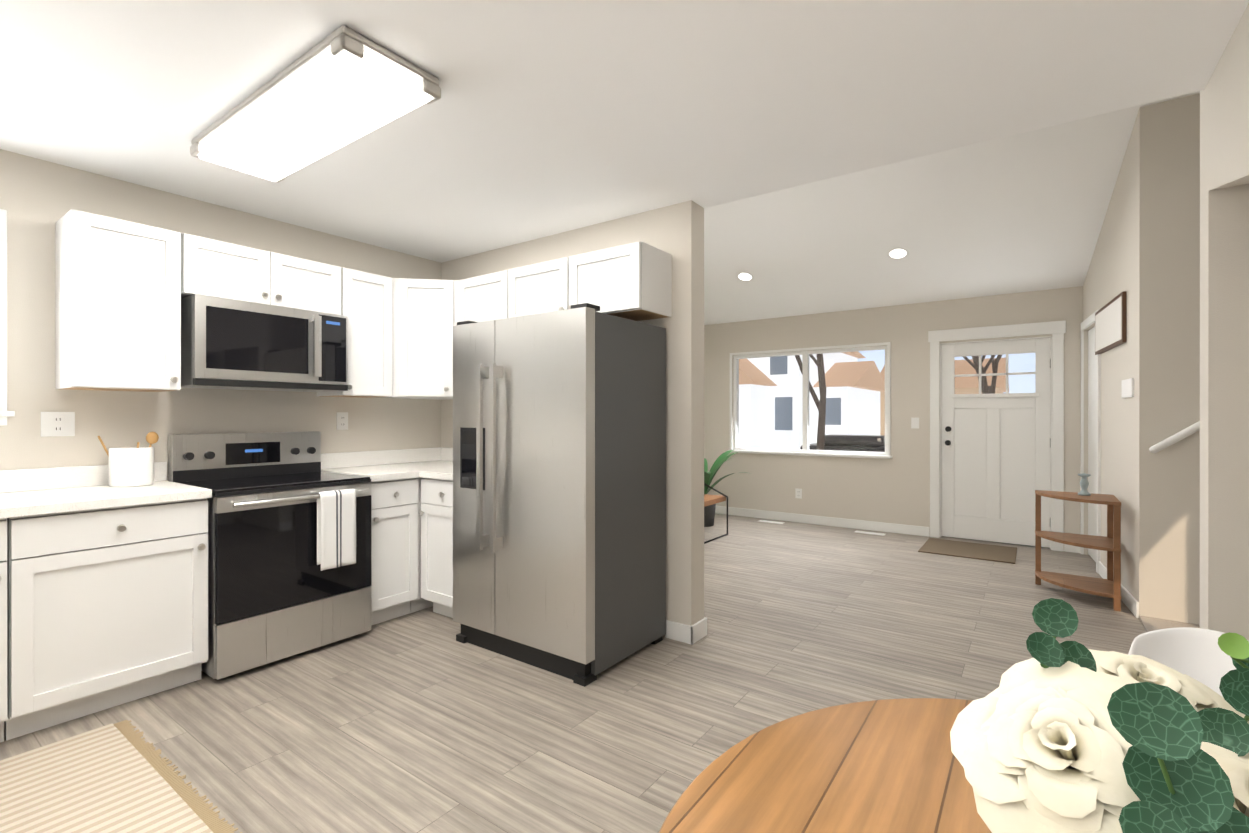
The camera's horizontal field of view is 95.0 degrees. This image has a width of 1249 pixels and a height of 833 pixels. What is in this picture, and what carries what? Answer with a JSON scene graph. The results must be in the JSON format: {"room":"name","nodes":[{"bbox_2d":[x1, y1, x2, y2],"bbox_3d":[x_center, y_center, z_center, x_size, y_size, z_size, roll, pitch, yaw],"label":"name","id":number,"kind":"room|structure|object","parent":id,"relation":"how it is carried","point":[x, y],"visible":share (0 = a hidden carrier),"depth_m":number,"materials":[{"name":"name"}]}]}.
{"room":"kitchen","nodes":[
{"label":"kitchen","id":0,"kind":"room"},
{"bbox_2d":[0,149,440,480],"bbox_3d":[-1.797,-0.800,4.007,0.120,4.100,9.190,0,0,36],"label":"wall","id":1,"kind":"structure","parent":0,"point":[39,198],"depth_m":2.93,"materials":[{"name":"beige paint"}]},
{"bbox_2d":[0,209,14,425],"bbox_3d":[-3.084,-0.439,2.176,0.165,0.960,1.035,0,0,36],"label":"window","id":2,"kind":"structure","parent":1,"relation":"in","point":[4,413],"depth_m":2.54,"materials":[{"name":"white"}]},
{"bbox_2d":[41,412,74,436],"bbox_3d":[-2.664,0.035,2.690,0.008,0.115,0.115,0,0,36],"label":"outlet","id":3,"kind":"object","parent":1,"relation":"attached to","point":[57,423],"visible":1,"depth_m":2.69,"materials":[{"name":"white plastic"}]},
{"bbox_2d":[55,209,180,391],"bbox_3d":[-2.414,-0.518,2.741,0.349,0.782,0.392,0,0,36],"label":"upper cabinet","id":4,"kind":"object","parent":1,"relation":"attached to","point":[117,304],"visible":1,"depth_m":2.64,"materials":[{"name":"white wood"}]},
{"bbox_2d":[181,233,340,314],"bbox_3d":[-2.064,-0.760,3.228,0.349,0.300,0.792,0,0,36],"label":"upper cabinet","id":5,"kind":"object","parent":1,"relation":"attached to","point":[216,268],"visible":0.88,"depth_m":3.09,"materials":[{"name":"white wood"}]},
{"bbox_2d":[181,294,347,391],"bbox_3d":[-2.013,-0.377,3.208,0.448,0.445,0.766,0,0,36],"label":"microwave","id":6,"kind":"object","parent":5,"relation":"attached to","point":[234,344],"visible":0.98,"depth_m":3.04,"materials":[{"name":"silver metal"}]},
{"bbox_2d":[337,412,347,429],"bbox_3d":[-1.870,0.030,3.795,0.008,0.115,0.075,0,0,36],"label":"outlet","id":7,"kind":"object","parent":1,"relation":"attached to","point":[342,420],"visible":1,"depth_m":3.79,"materials":[{"name":"white plastic"}]},
{"bbox_2d":[317,267,391,397],"bbox_3d":[-1.731,-0.519,3.692,0.349,0.782,0.332,0,0,36],"label":"upper cabinet","id":8,"kind":"object","parent":1,"relation":"attached to","point":[366,303],"visible":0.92,"depth_m":3.61,"materials":[{"name":"white wood"}]},
{"bbox_2d":[441,200,703,636],"bbox_3d":[0.899,-0.800,2.858,5.600,4.100,0.150,0,0,36],"label":"wall","id":9,"kind":"structure","parent":0,"point":[676,231],"depth_m":3.22,"materials":[{"name":"beige paint"}]},
{"bbox_2d":[373,278,458,399],"bbox_3d":[-1.348,-0.520,4.002,0.610,0.780,0.607,0,0,36],"label":"upper cabinet","id":10,"kind":"object","parent":9,"relation":"attached to","point":[425,316],"visible":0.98,"depth_m":3.78,"materials":[{"name":"white wood"}]},
{"bbox_2d":[459,270,507,321],"bbox_3d":[-0.829,-0.520,3.788,0.473,0.780,0.349,0,0,36],"label":"upper cabinet","id":11,"kind":"object","parent":9,"relation":"attached to","point":[482,298],"visible":0.21,"depth_m":3.67,"materials":[{"name":"white wood"}]},
{"bbox_2d":[508,257,568,317],"bbox_3d":[-0.434,-0.734,3.505,0.487,0.352,0.349,0,0,36],"label":"upper cabinet","id":12,"kind":"object","parent":9,"relation":"attached to","point":[541,287],"visible":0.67,"depth_m":3.39,"materials":[{"name":"white wood"}]},
{"bbox_2d":[568,241,671,320],"bbox_3d":[-0.034,-0.734,3.217,0.487,0.352,0.349,0,0,36],"label":"upper cabinet","id":13,"kind":"object","parent":9,"relation":"attached to","point":[631,281],"visible":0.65,"depth_m":3.09,"materials":[{"name":"white wood"}]},
{"bbox_2d":[666,617,706,636],"bbox_3d":[-0.416,1.200,3.905,2.184,0.100,0.014,0,0,36],"label":"baseboard","id":14,"kind":"structure","parent":9,"relation":"attached to","point":[699,629],"depth_m":3.19,"materials":[{"name":"white wood"}]},
{"bbox_2d":[0,513,1145,832],"bbox_3d":[0.599,1.301,2.287,6.020,0.100,9.190,0,0,36],"label":"floor","id":15,"kind":"structure","parent":0,"point":[422,721],"depth_m":2.57,"materials":[{"name":"grey wood"}]},
{"bbox_2d":[0,518,6,741],"bbox_3d":[-2.638,0.817,2.191,0.629,0.868,0.309,0,0,36],"label":"base cabinet","id":16,"kind":"object","parent":15,"relation":"on","point":[3,620],"visible":0.98,"depth_m":2.14,"materials":[{"name":"white wood"}]},
{"bbox_2d":[4,498,207,740],"bbox_3d":[-2.359,0.817,2.579,0.629,0.868,0.636,0,0,36],"label":"base cabinet","id":17,"kind":"object","parent":15,"relation":"on","point":[107,608],"visible":0.94,"depth_m":2.37,"materials":[{"name":"white wood"}]},
{"bbox_2d":[0,720,242,832],"bbox_3d":[-2.098,1.247,1.327,1.120,0.008,1.745,0,0,36],"label":"kitchen rug","id":18,"kind":"object","parent":15,"relation":"on","point":[121,777],"visible":1,"depth_m":1.90,"materials":[{"name":"beige fabric"}]},
{"bbox_2d":[168,431,370,679],"bbox_3d":[-1.900,0.673,3.127,0.726,1.155,0.762,0,0,36],"label":"stove","id":19,"kind":"object","parent":15,"relation":"on","point":[289,547],"visible":0.98,"depth_m":2.97,"materials":[{"name":"silver metal"}]},
{"bbox_2d":[317,489,355,570],"bbox_3d":[-1.534,0.597,3.054,0.046,0.406,0.191,0,0,36],"label":"towel","id":20,"kind":"object","parent":19,"relation":"hanging from","point":[336,510],"depth_m":3.03,"materials":[{"name":"white fabric"}]},
{"bbox_2d":[370,478,417,624],"bbox_3d":[-1.617,0.816,3.612,0.629,0.868,0.329,0,0,36],"label":"base cabinet","id":21,"kind":"object","parent":15,"relation":"on","point":[394,548],"visible":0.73,"depth_m":3.46,"materials":[{"name":"white wood"}]},
{"bbox_2d":[410,477,432,612],"bbox_3d":[-1.361,0.816,4.010,0.580,0.868,0.606,0,0,36],"label":"base cabinet","id":22,"kind":"object","parent":15,"relation":"on","point":[419,603],"visible":0.07,"depth_m":3.61,"materials":[{"name":"white wood"}]},
{"bbox_2d":[419,478,452,617],"bbox_3d":[-0.924,0.816,3.685,0.461,0.868,0.629,0,0,36],"label":"base cabinet","id":23,"kind":"object","parent":15,"relation":"on","point":[436,513],"visible":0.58,"depth_m":3.50,"materials":[{"name":"white wood"}]},
{"bbox_2d":[453,303,665,686],"bbox_3d":[-0.380,0.362,3.169,0.960,1.777,0.778,0,0,36],"label":"fridge","id":24,"kind":"object","parent":15,"relation":"on","point":[559,492],"visible":1,"depth_m":2.87,"materials":[{"name":"grey metal"}]},
{"bbox_2d":[704,483,727,543],"bbox_3d":[0.713,0.949,5.960,0.538,0.618,0.568,0,0,36],"label":"side table","id":25,"kind":"object","parent":15,"relation":"on","point":[711,499],"visible":0.27,"depth_m":5.88,"materials":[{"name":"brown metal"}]},
{"bbox_2d":[704,450,750,526],"bbox_3d":[1.034,0.807,6.541,0.977,0.881,1.376,0,0,36],"label":"plant","id":26,"kind":"object","parent":15,"relation":"on","point":[709,510],"visible":0.4,"depth_m":6.52,"materials":[{"name":"green plant"}]},
{"bbox_2d":[758,520,784,523],"bbox_3d":[1.731,1.246,6.761,0.300,0.004,0.100,0,0,36],"label":"floor vent","id":27,"kind":"object","parent":15,"relation":"in","point":[759,520],"depth_m":6.78,"materials":[{"name":"white metal"}]},
{"bbox_2d":[659,698,991,832],"bbox_3d":[0.531,0.875,0.495,1.060,0.746,1.060,0,0,36],"label":"dining table","id":28,"kind":"object","parent":15,"relation":"on","point":[886,766],"visible":0.58,"depth_m":0.79,"materials":[{"name":"brown wood"}]},
{"bbox_2d":[950,598,1248,832],"bbox_3d":[0.435,0.334,0.476,0.281,0.333,0.310,0,0,36],"label":"flower bouquet","id":29,"kind":"object","parent":28,"relation":"on","point":[1052,735],"visible":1,"depth_m":0.45,"materials":[{"name":"white plant"}]},
{"bbox_2d":[855,530,884,535],"bbox_3d":[2.625,1.246,6.120,0.300,0.004,0.100,0,0,36],"label":"floor vent","id":30,"kind":"object","parent":15,"relation":"in","point":[873,533],"depth_m":6.10,"materials":[{"name":"white metal"}]},
{"bbox_2d":[918,538,1016,563],"bbox_3d":[3.208,1.243,5.338,0.740,0.012,0.690,0,0,36],"label":"rug","id":31,"kind":"object","parent":15,"relation":"on","point":[995,553],"visible":1,"depth_m":5.28,"materials":[{"name":"beige fabric"}]},
{"bbox_2d":[1035,490,1120,610],"bbox_3d":[3.127,0.900,3.973,0.450,0.700,0.450,0,0,36],"label":"stand","id":32,"kind":"object","parent":15,"relation":"on","point":[1110,585],"visible":1,"depth_m":3.94,"materials":[{"name":"brown wood"}]},
{"bbox_2d":[1078,473,1090,495],"bbox_3d":[3.210,0.473,3.994,0.072,0.152,0.072,0,0,36],"label":"candle holder","id":33,"kind":"object","parent":32,"relation":"on","point":[1084,483],"visible":1,"depth_m":3.98,"materials":[{"name":"grey ceramic"}]},
{"bbox_2d":[1139,615,1199,631],"bbox_3d":[3.329,0.776,2.351,1.620,0.950,1.759,0,0,36],"label":"floor","id":34,"kind":"structure","parent":15,"relation":"on","point":[1149,624],"depth_m":3.38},
{"bbox_2d":[1128,627,1235,697],"bbox_3d":[1.048,0.843,1.015,0.430,0.784,0.548,0,0,45],"label":"dining chair","id":35,"kind":"object","parent":15,"relation":"on","point":[1199,655],"visible":0.08,"depth_m":1.22,"materials":[{"name":"white plastic"}]},
{"bbox_3d":[-3.002,0.817,1.684,0.629,0.868,0.927,0,0,36],"label":"base cabinet","id":36,"kind":"object","parent":15,"relation":"on","visible":0},
{"bbox_2d":[0,462,211,518],"bbox_3d":[-2.723,0.309,2.076,0.625,0.140,1.891,0,0,36],"label":"countertop","id":37,"kind":"structure","parent":36,"relation":"on","point":[33,492],"depth_m":2.56,"materials":[{"name":"stone"}]},
{"bbox_2d":[97,432,158,486],"bbox_3d":[-2.427,0.207,2.805,0.170,0.262,0.224,0,0,36],"label":"crock","id":38,"kind":"object","parent":37,"relation":"on","point":[131,466],"visible":1,"depth_m":2.75,"materials":[{"name":"white ceramic"}]},
{"bbox_2d":[321,451,415,481],"bbox_3d":[-1.628,0.308,3.596,0.628,0.140,0.301,0,0,36],"label":"countertop","id":39,"kind":"structure","parent":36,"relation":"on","point":[376,465],"depth_m":3.79,"materials":[{"name":"stone"}]},
{"bbox_2d":[378,447,452,480],"bbox_3d":[-1.172,0.308,3.851,1.072,0.140,0.646,0,0,36],"label":"countertop","id":40,"kind":"structure","parent":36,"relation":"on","point":[433,463],"depth_m":4.11,"materials":[{"name":"stone"}]},
{"bbox_2d":[0,0,1248,262],"bbox_3d":[-0.655,-1.248,0.797,5.720,0.120,5.310,0,0,36],"label":"ceiling","id":41,"kind":"structure","parent":0,"point":[542,118],"depth_m":2.09,"materials":[{"name":"white paint"}]},
{"bbox_2d":[190,25,440,182],"bbox_3d":[-1.252,-1.146,2.229,1.248,0.084,0.358,0,0,36],"label":"ceiling light fixture","id":42,"kind":"object","parent":41,"relation":"attached to","point":[340,87],"visible":0.98,"depth_m":2.06,"materials":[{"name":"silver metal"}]},
{"bbox_2d":[704,286,1082,537],"bbox_3d":[3.171,-0.051,6.022,5.600,2.600,0.120,0,0,36],"label":"wall","id":43,"kind":"structure","parent":0,"point":[895,489],"depth_m":6.22,"materials":[{"name":"beige paint"}]},
{"bbox_2d":[795,488,801,498],"bbox_3d":[2.053,0.908,6.746,0.075,0.115,0.008,0,0,36],"label":"electrical outlet","id":44,"kind":"object","parent":43,"relation":"attached to","point":[798,493],"visible":1,"depth_m":6.74,"materials":[{"name":"white plastic"}]},
{"bbox_2d":[727,342,892,458],"bbox_3d":[2.126,-0.172,6.745,1.920,1.260,0.165,0,0,36],"label":"window","id":45,"kind":"structure","parent":43,"relation":"in","point":[805,428],"depth_m":6.74,"materials":[{"name":"white"}]},
{"bbox_2d":[715,506,929,536],"bbox_3d":[2.026,1.198,6.763,2.815,0.100,0.014,0,0,36],"label":"baseboard","id":46,"kind":"structure","parent":43,"relation":"attached to","point":[792,517],"depth_m":6.54,"materials":[{"name":"white wood"}]},
{"bbox_2d":[911,418,918,428],"bbox_3d":[3.060,0.069,6.022,0.075,0.115,0.009,0,0,36],"label":"light switch","id":47,"kind":"object","parent":43,"relation":"attached to","point":[914,422],"visible":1,"depth_m":6.02,"materials":[{"name":"white plastic"}]},
{"bbox_2d":[928,320,1065,550],"bbox_3d":[3.646,0.181,5.655,1.130,2.135,0.163,0,0,36],"label":"door","id":48,"kind":"structure","parent":43,"relation":"attached to","point":[1001,458],"depth_m":5.63,"materials":[{"name":"white wood"}]},
{"bbox_2d":[704,91,1199,324],"bbox_3d":[2.031,-1.952,4.433,5.840,1.611,4.030,0,0,36],"label":"ceiling","id":49,"kind":"structure","parent":0,"point":[1022,212],"depth_m":4.98,"materials":[{"name":"white paint"}]},
{"bbox_2d":[736,272,753,281],"bbox_3d":[1.306,-1.515,6.202,0.190,0.069,0.179,0,0,36],"label":"recessed light","id":50,"kind":"object","parent":49,"relation":"in","point":[744,276],"visible":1,"depth_m":6.20,"materials":[{"name":"white plastic"}]},
{"bbox_2d":[887,247,908,259],"bbox_3d":[2.541,-1.514,5.315,0.190,0.069,0.179,0,0,36],"label":"recessed light","id":51,"kind":"object","parent":49,"relation":"in","point":[897,253],"visible":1,"depth_m":5.31,"materials":[{"name":"white plastic"}]},
{"bbox_2d":[1083,107,1139,601],"bbox_3d":[3.736,-0.800,4.348,0.120,4.100,1.957,0,0,31],"label":"wall","id":52,"kind":"structure","parent":0,"point":[1113,271],"depth_m":3.94,"materials":[{"name":"beige paint"}]},
{"bbox_2d":[1080,309,1100,573],"bbox_3d":[4.003,0.199,4.866,0.088,2.100,0.786,0,0,31],"label":"door frame","id":53,"kind":"structure","parent":52,"relation":"attached to","point":[1094,434],"depth_m":4.99,"materials":[{"name":"white wood"}]},
{"bbox_2d":[1095,291,1126,354],"bbox_3d":[3.576,-0.665,4.221,0.023,0.340,0.934,0,0,31],"label":"picture frame","id":54,"kind":"object","parent":52,"relation":"attached to","point":[1110,324],"visible":0.93,"depth_m":4.10,"materials":[{"name":"brown wood"}]},
{"bbox_2d":[1098,561,1138,617],"bbox_3d":[3.484,1.200,4.057,0.117,0.100,1.194,0,0,36],"label":"baseboard","id":55,"kind":"structure","parent":52,"relation":"attached to","point":[1132,604],"depth_m":3.76,"materials":[{"name":"white wood"}]},
{"bbox_2d":[1122,378,1133,397],"bbox_3d":[3.295,-0.184,3.737,0.011,0.121,0.292,0,0,31],"label":"switch","id":56,"kind":"object","parent":52,"relation":"attached to","point":[1127,388],"visible":1,"depth_m":3.72,"materials":[{"name":"white plastic"}]},
{"bbox_2d":[1139,93,1199,624],"bbox_3d":[3.755,-0.800,3.201,1.320,4.100,0.120,0,0,36],"label":"wall","id":57,"kind":"structure","parent":0,"point":[1169,390],"depth_m":3.44,"materials":[{"name":"beige paint"}]},
{"bbox_2d":[1149,421,1199,452],"bbox_3d":[3.624,-0.184,3.172,1.065,0.812,0.083,0,0,36],"label":"handrail","id":58,"kind":"object","parent":57,"relation":"attached to","point":[1176,437],"visible":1,"depth_m":3.39,"materials":[{"name":"white wood"}]},
{"bbox_2d":[1200,3,1248,640],"bbox_3d":[0.626,-0.018,-0.085,0.120,2.540,5.370,0,0,36],"label":"wall","id":59,"kind":"structure","parent":0,"point":[1224,350],"depth_m":1.76,"materials":[{"name":"beige paint"}]},
{"label":"outside","id":60,"kind":"structure","parent":0,"visible":0},
{"bbox_3d":[6.240,1.567,16.981,70.000,0.050,85.000,0,0,36],"label":"ground","id":61,"kind":"structure","parent":60,"visible":0},
{"bbox_2d":[739,351,884,448],"bbox_3d":[7.188,-2.114,26.270,7.400,7.300,11.500,0,0,36],"label":"house","id":62,"kind":"structure","parent":61,"relation":"on","point":[793,417],"depth_m":22.84,"materials":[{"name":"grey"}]},
{"bbox_2d":[800,435,884,451],"bbox_3d":[7.552,1.081,18.808,3.200,0.920,1.500,0,0,36],"label":"car","id":63,"kind":"object","parent":61,"relation":"on","point":[854,443],"depth_m":18.23,"materials":[{"name":"grey metal"}]},
{"bbox_2d":[795,354,1001,449],"bbox_3d":[7.579,-1.693,16.205,7.558,6.483,3.768,0,0,18],"label":"tree","id":64,"kind":"object","parent":61,"relation":"on","point":[818,362],"depth_m":16.52,"materials":[{"name":"black plant"}]},
{"bbox_2d":[880,358,1005,434],"bbox_3d":[15.939,-1.420,36.483,35.700,5.900,18.700,0,0,36],"label":"house","id":65,"kind":"structure","parent":61,"relation":"on","point":[963,367],"depth_m":35.48,"materials":[{"name":"brown"}]}
]}

